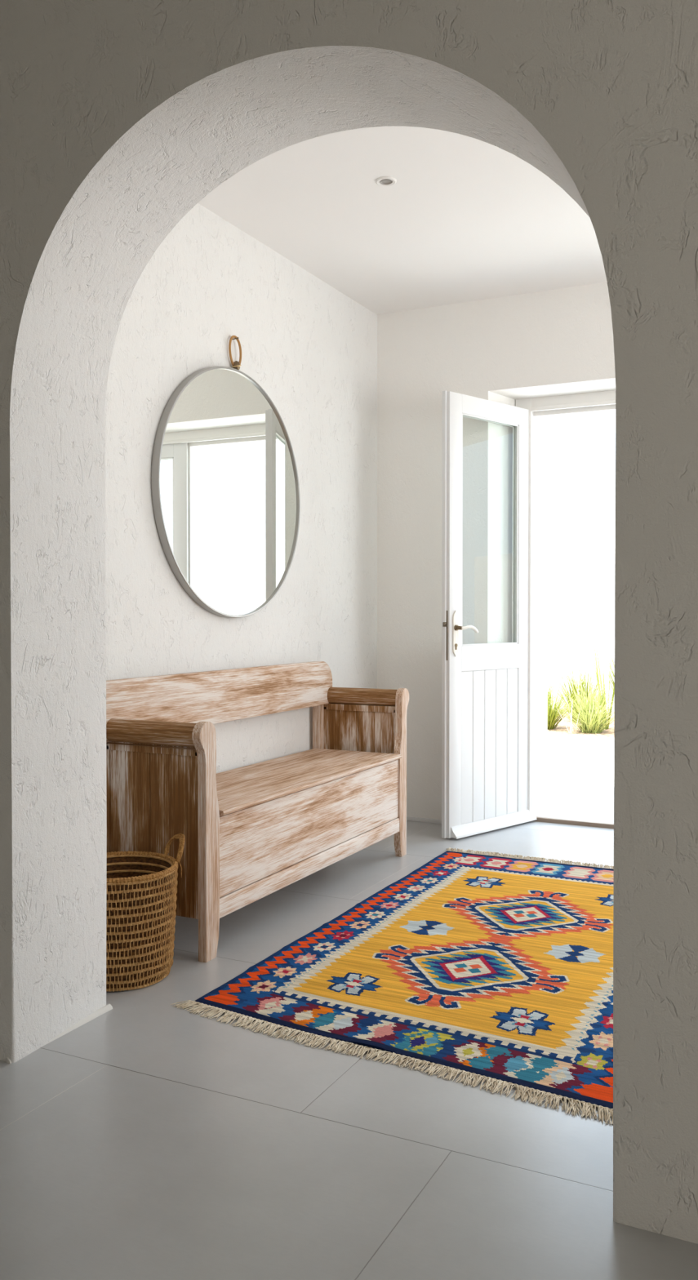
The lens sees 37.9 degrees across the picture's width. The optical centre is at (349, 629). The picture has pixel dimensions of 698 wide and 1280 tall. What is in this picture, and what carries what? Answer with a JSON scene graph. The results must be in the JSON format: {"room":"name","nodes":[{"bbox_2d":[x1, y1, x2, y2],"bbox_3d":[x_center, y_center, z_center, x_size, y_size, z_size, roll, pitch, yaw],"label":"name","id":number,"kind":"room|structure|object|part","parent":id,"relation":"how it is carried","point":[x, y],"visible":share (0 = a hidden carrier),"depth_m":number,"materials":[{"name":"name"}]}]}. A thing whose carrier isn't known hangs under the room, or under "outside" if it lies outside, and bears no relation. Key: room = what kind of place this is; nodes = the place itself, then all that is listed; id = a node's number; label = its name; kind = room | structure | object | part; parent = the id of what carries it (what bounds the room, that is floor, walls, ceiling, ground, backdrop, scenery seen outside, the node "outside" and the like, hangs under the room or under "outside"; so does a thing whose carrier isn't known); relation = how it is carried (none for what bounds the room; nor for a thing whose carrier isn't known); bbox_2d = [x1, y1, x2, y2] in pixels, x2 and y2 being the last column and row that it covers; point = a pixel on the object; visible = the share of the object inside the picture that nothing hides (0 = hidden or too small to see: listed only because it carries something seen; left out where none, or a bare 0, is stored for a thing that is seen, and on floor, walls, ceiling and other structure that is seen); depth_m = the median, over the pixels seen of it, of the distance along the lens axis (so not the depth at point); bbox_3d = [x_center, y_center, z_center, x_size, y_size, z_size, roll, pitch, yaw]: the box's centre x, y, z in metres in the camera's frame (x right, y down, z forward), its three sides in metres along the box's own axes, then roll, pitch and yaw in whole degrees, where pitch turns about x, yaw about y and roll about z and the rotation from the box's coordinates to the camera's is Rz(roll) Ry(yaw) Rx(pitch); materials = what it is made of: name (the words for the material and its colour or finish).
{"room":"entrance hall","nodes":[
{"label":"entrance hall","id":0,"kind":"room"},
{"bbox_2d":[105,203,377,773],"bbox_3d":[-0.391,-0.344,4.504,0.150,2.930,3.309,0,1,26],"label":"wall","id":1,"kind":"structure","parent":0,"point":[311,347],"depth_m":4.31,"materials":[{"name":"white paint"}]},
{"bbox_2d":[0,0,697,1244],"bbox_3d":[0.542,-0.325,1.986,4.700,2.780,0.373,0,1,26],"label":"wall","id":2,"kind":"structure","parent":0,"point":[118,117],"depth_m":2.21,"materials":[{"name":"white paint"}]},
{"bbox_2d":[5,1003,112,1063],"bbox_3d":[-0.747,1.048,2.651,0.014,0.012,0.383,0,1,26],"label":"trim","id":3,"kind":"structure","parent":2,"relation":"attached to","point":[107,1007],"depth_m":2.72,"materials":[{"name":"white paint"}]},
{"bbox_2d":[0,820,697,1279],"bbox_3d":[0.523,1.126,1.974,4.900,0.120,6.465,0,1,26],"label":"floor","id":4,"kind":"structure","parent":0,"point":[152,1138],"depth_m":2.06,"materials":[{"name":"grey tile"}]},
{"bbox_2d":[106,833,184,991],"bbox_3d":[-0.695,0.842,3.081,0.351,0.404,0.351,0,1,16],"label":"woven basket","id":5,"kind":"object","parent":4,"relation":"on","point":[141,890],"visible":0.52,"depth_m":2.96,"materials":[{"name":"brown wicker"}]},
{"bbox_3d":[-0.536,0.698,3.167,0.047,0.119,0.122,-1,1,-31],"label":"handle","id":6,"kind":"part","parent":5,"relation":"part of","materials":[{"name":"brown wicker"}]},
{"bbox_2d":[106,661,408,962],"bbox_3d":[-0.296,0.594,3.978,0.466,0.874,1.689,0,1,26],"label":"storage bench","id":7,"kind":"object","parent":4,"relation":"on","point":[251,832],"visible":0.86,"depth_m":3.65,"materials":[{"name":"brown wood"}]},
{"bbox_3d":[-0.632,0.640,3.299,0.375,0.544,0.031,0,1,26],"label":"panel moulding","id":8,"kind":"part","parent":7,"relation":"part of","materials":[{"name":"brown wood"}]},
{"bbox_3d":[-0.632,0.642,3.299,0.376,0.544,0.018,0,1,26],"label":"panel","id":9,"kind":"part","parent":7,"relation":"part of","materials":[{"name":"brown wood"}]},
{"bbox_3d":[-0.452,0.666,3.208,0.031,0.756,0.107,0,1,26],"label":"leg","id":10,"kind":"part","parent":7,"relation":"part of","materials":[{"name":"brown wood"}]},
{"bbox_3d":[-0.458,0.257,4.036,0.024,0.202,1.660,0,1,26],"label":"backrest","id":11,"kind":"part","parent":7,"relation":"part of","materials":[{"name":"brown wood"}]},
{"bbox_3d":[-0.109,0.720,3.905,0.020,0.258,1.439,0,1,26],"label":"panel","id":12,"kind":"part","parent":7,"relation":"part of","materials":[{"name":"brown wood"}]},
{"bbox_3d":[-0.277,0.574,3.985,0.439,0.020,1.436,0,1,26],"label":"seat lid","id":13,"kind":"part","parent":7,"relation":"part of","materials":[{"name":"brown wood"}]},
{"bbox_3d":[-0.106,0.883,3.906,0.026,0.061,1.443,0,1,26],"label":"rail","id":14,"kind":"part","parent":7,"relation":"part of","materials":[{"name":"brown wood"}]},
{"bbox_3d":[-0.136,0.672,4.772,0.047,0.690,0.062,0,1,26],"label":"leg","id":15,"kind":"part","parent":7,"relation":"part of","materials":[{"name":"brown wood"}]},
{"bbox_3d":[0.056,0.616,4.685,0.375,0.544,0.031,0,1,26],"label":"panel moulding","id":16,"kind":"part","parent":7,"relation":"part of","materials":[{"name":"brown wood"}]},
{"bbox_3d":[0.056,0.618,4.685,0.376,0.544,0.018,0,1,26],"label":"panel","id":17,"kind":"part","parent":7,"relation":"part of","materials":[{"name":"brown wood"}]},
{"bbox_3d":[0.238,0.642,4.597,0.031,0.756,0.107,0,1,26],"label":"leg","id":18,"kind":"part","parent":7,"relation":"part of","materials":[{"name":"brown wood"}]},
{"bbox_2d":[170,847,613,1124],"bbox_3d":[0.514,1.029,3.447,1.281,0.022,2.243,0,1,26],"label":"rug","id":19,"kind":"object","parent":4,"relation":"on","point":[490,966],"visible":0.8,"depth_m":3.01,"materials":[{"name":"fabric"}]},
{"bbox_2d":[198,126,607,315],"bbox_3d":[1.481,-1.722,3.551,4.330,0.160,3.309,0,1,26],"label":"ceiling","id":20,"kind":"structure","parent":0,"point":[464,219],"depth_m":4.06,"materials":[{"name":"white paint"}]},
{"bbox_2d":[375,176,396,186],"bbox_3d":[0.136,-1.644,3.723,0.077,0.010,0.077,0,1,26],"label":"recessed light","id":21,"kind":"object","parent":20,"relation":"in","point":[385,180],"visible":1,"depth_m":3.72,"materials":[{"name":"white paint"}]},
{"bbox_2d":[377,282,615,819],"bbox_3d":[2.086,-0.324,4.793,4.030,2.680,0.590,0,1,26],"label":"wall","id":22,"kind":"structure","parent":0,"point":[506,349],"depth_m":5.29,"materials":[{"name":"white paint"}]},
{"bbox_2d":[406,816,441,823],"bbox_3d":[0.425,0.997,5.307,0.618,0.022,0.008,0,1,26],"label":"baseboard","id":23,"kind":"structure","parent":22,"relation":"attached to","point":[408,818],"depth_m":5.32,"materials":[{"name":"white paint"}]},
{"bbox_2d":[441,391,537,839],"bbox_3d":[0.726,-0.074,5.103,0.690,2.154,0.098,-1,1,-44],"label":"door","id":24,"kind":"structure","parent":22,"relation":"in","point":[485,686],"depth_m":5.06,"materials":[{"name":"white paint"}]},
{"bbox_3d":[0.469,0.026,4.899,0.004,0.240,0.018,-1,1,-44],"label":"lock plate","id":25,"kind":"part","parent":24,"relation":"part of","materials":[{"name":"grey metal"}]},
{"bbox_3d":[0.514,0.018,4.910,0.036,0.223,0.007,-1,1,-44],"label":"handle plate","id":26,"kind":"part","parent":24,"relation":"part of","materials":[{"name":"white metal"}]},
{"bbox_3d":[0.586,-0.003,4.916,0.130,0.040,0.023,-1,1,-44],"label":"lever","id":27,"kind":"part","parent":24,"relation":"part of","materials":[{"name":"silver metal"}]},
{"bbox_3d":[0.703,0.580,5.132,0.462,0.762,0.029,-1,1,-44],"label":"boarded panel","id":28,"kind":"part","parent":24,"relation":"part of","materials":[{"name":"white paint"}]},
{"bbox_2d":[515,390,615,811],"bbox_3d":[1.599,-0.097,5.031,1.590,2.218,0.064,0,1,26],"label":"trim","id":29,"kind":"structure","parent":22,"relation":"attached to","point":[602,401],"depth_m":5.31,"materials":[{"name":"white paint"}]},
{"bbox_2d":[532,816,613,828],"bbox_3d":[1.599,1.006,5.053,1.413,0.031,0.030,0,1,26],"label":"trim","id":30,"kind":"structure","parent":22,"relation":"attached to","point":[565,821],"depth_m":5.25,"materials":[{"name":"brown metal"}]},
{"label":"outside","id":31,"kind":"structure","parent":0,"visible":0},
{"bbox_2d":[546,733,613,812],"bbox_3d":[3.239,1.038,6.544,18.000,0.095,3.530,0,1,26],"label":"ground","id":32,"kind":"structure","parent":31,"point":[580,768],"depth_m":7.03,"materials":[{"name":"white concrete"}]},
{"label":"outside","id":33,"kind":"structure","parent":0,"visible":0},
{"bbox_2d":[547,708,614,737],"bbox_3d":[4.680,1.005,9.446,18.000,0.140,2.950,0,1,26],"label":"ground","id":34,"kind":"structure","parent":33,"point":[561,729],"depth_m":9.47,"materials":[{"name":"sand"}]},
{"bbox_2d":[547,675,577,729],"bbox_3d":[1.886,0.680,9.603,0.790,0.549,0.892,0,1,26],"label":"grass plant","id":35,"kind":"object","parent":34,"relation":"on","point":[552,716],"visible":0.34,"depth_m":9.53,"materials":[{"name":"green plant"}]},
{"bbox_2d":[557,702,582,733],"bbox_3d":[2.021,0.794,9.263,0.242,0.334,0.124,0,1,26],"label":"plant","id":36,"kind":"object","parent":34,"relation":"on","point":[571,714],"visible":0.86,"depth_m":9.24,"materials":[{"name":"green plant"}]},
{"bbox_2d":[547,653,614,722],"bbox_3d":[2.342,0.590,10.186,0.957,0.708,0.927,0,1,-21],"label":"grass plant","id":37,"kind":"object","parent":34,"relation":"on","point":[579,688],"visible":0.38,"depth_m":10.18,"materials":[{"name":"green plant"}]},
{"bbox_2d":[547,526,615,711],"bbox_3d":[5.113,-0.105,10.300,18.000,2.050,0.200,0,1,26],"label":"wall","id":38,"kind":"structure","parent":34,"relation":"on","point":[581,560],"depth_m":11.43,"materials":[{"name":"white paint"}]},
{"bbox_2d":[549,672,614,733],"bbox_3d":[2.195,0.666,9.325,0.962,0.585,1.091,0,1,26],"label":"grass plant","id":39,"kind":"object","parent":34,"relation":"on","point":[590,721],"visible":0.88,"depth_m":9.23,"materials":[{"name":"green plant"}]},
{"bbox_2d":[591,635,614,693],"bbox_3d":[2.799,0.476,10.072,0.890,0.939,0.783,0,1,26],"label":"grass plant","id":40,"kind":"object","parent":34,"relation":"on","point":[611,670],"visible":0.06,"depth_m":10.05,"materials":[{"name":"green plant"}]},
{"bbox_2d":[592,634,614,728],"bbox_3d":[2.356,0.477,9.569,0.197,0.960,0.506,0,1,-17],"label":"spiky plant","id":41,"kind":"object","parent":34,"relation":"on","point":[596,668],"visible":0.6,"depth_m":9.57,"materials":[{"name":"green plant"}]},
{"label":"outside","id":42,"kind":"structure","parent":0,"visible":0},
{"bbox_2d":[535,806,613,823],"bbox_3d":[1.677,1.061,5.213,1.413,0.136,0.325,0,1,26],"label":"terrace slab","id":43,"kind":"object","parent":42,"point":[550,811],"visible":0.22,"depth_m":5.45,"materials":[{"name":"white concrete"}]},
{"bbox_3d":[-0.470,-1.184,4.134,0.044,0.010,0.010,0,1,26],"label":"nail","id":44,"kind":"object","parent":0,"visible":0},
{"bbox_2d":[151,335,300,617],"bbox_3d":[-0.465,-0.624,4.130,0.039,1.147,1.046,0,1,26],"label":"wall mirror","id":45,"kind":"object","parent":44,"relation":"hanging from","point":[226,501],"visible":1,"depth_m":4.07,"materials":[{"name":"grey metal"}]}
]}

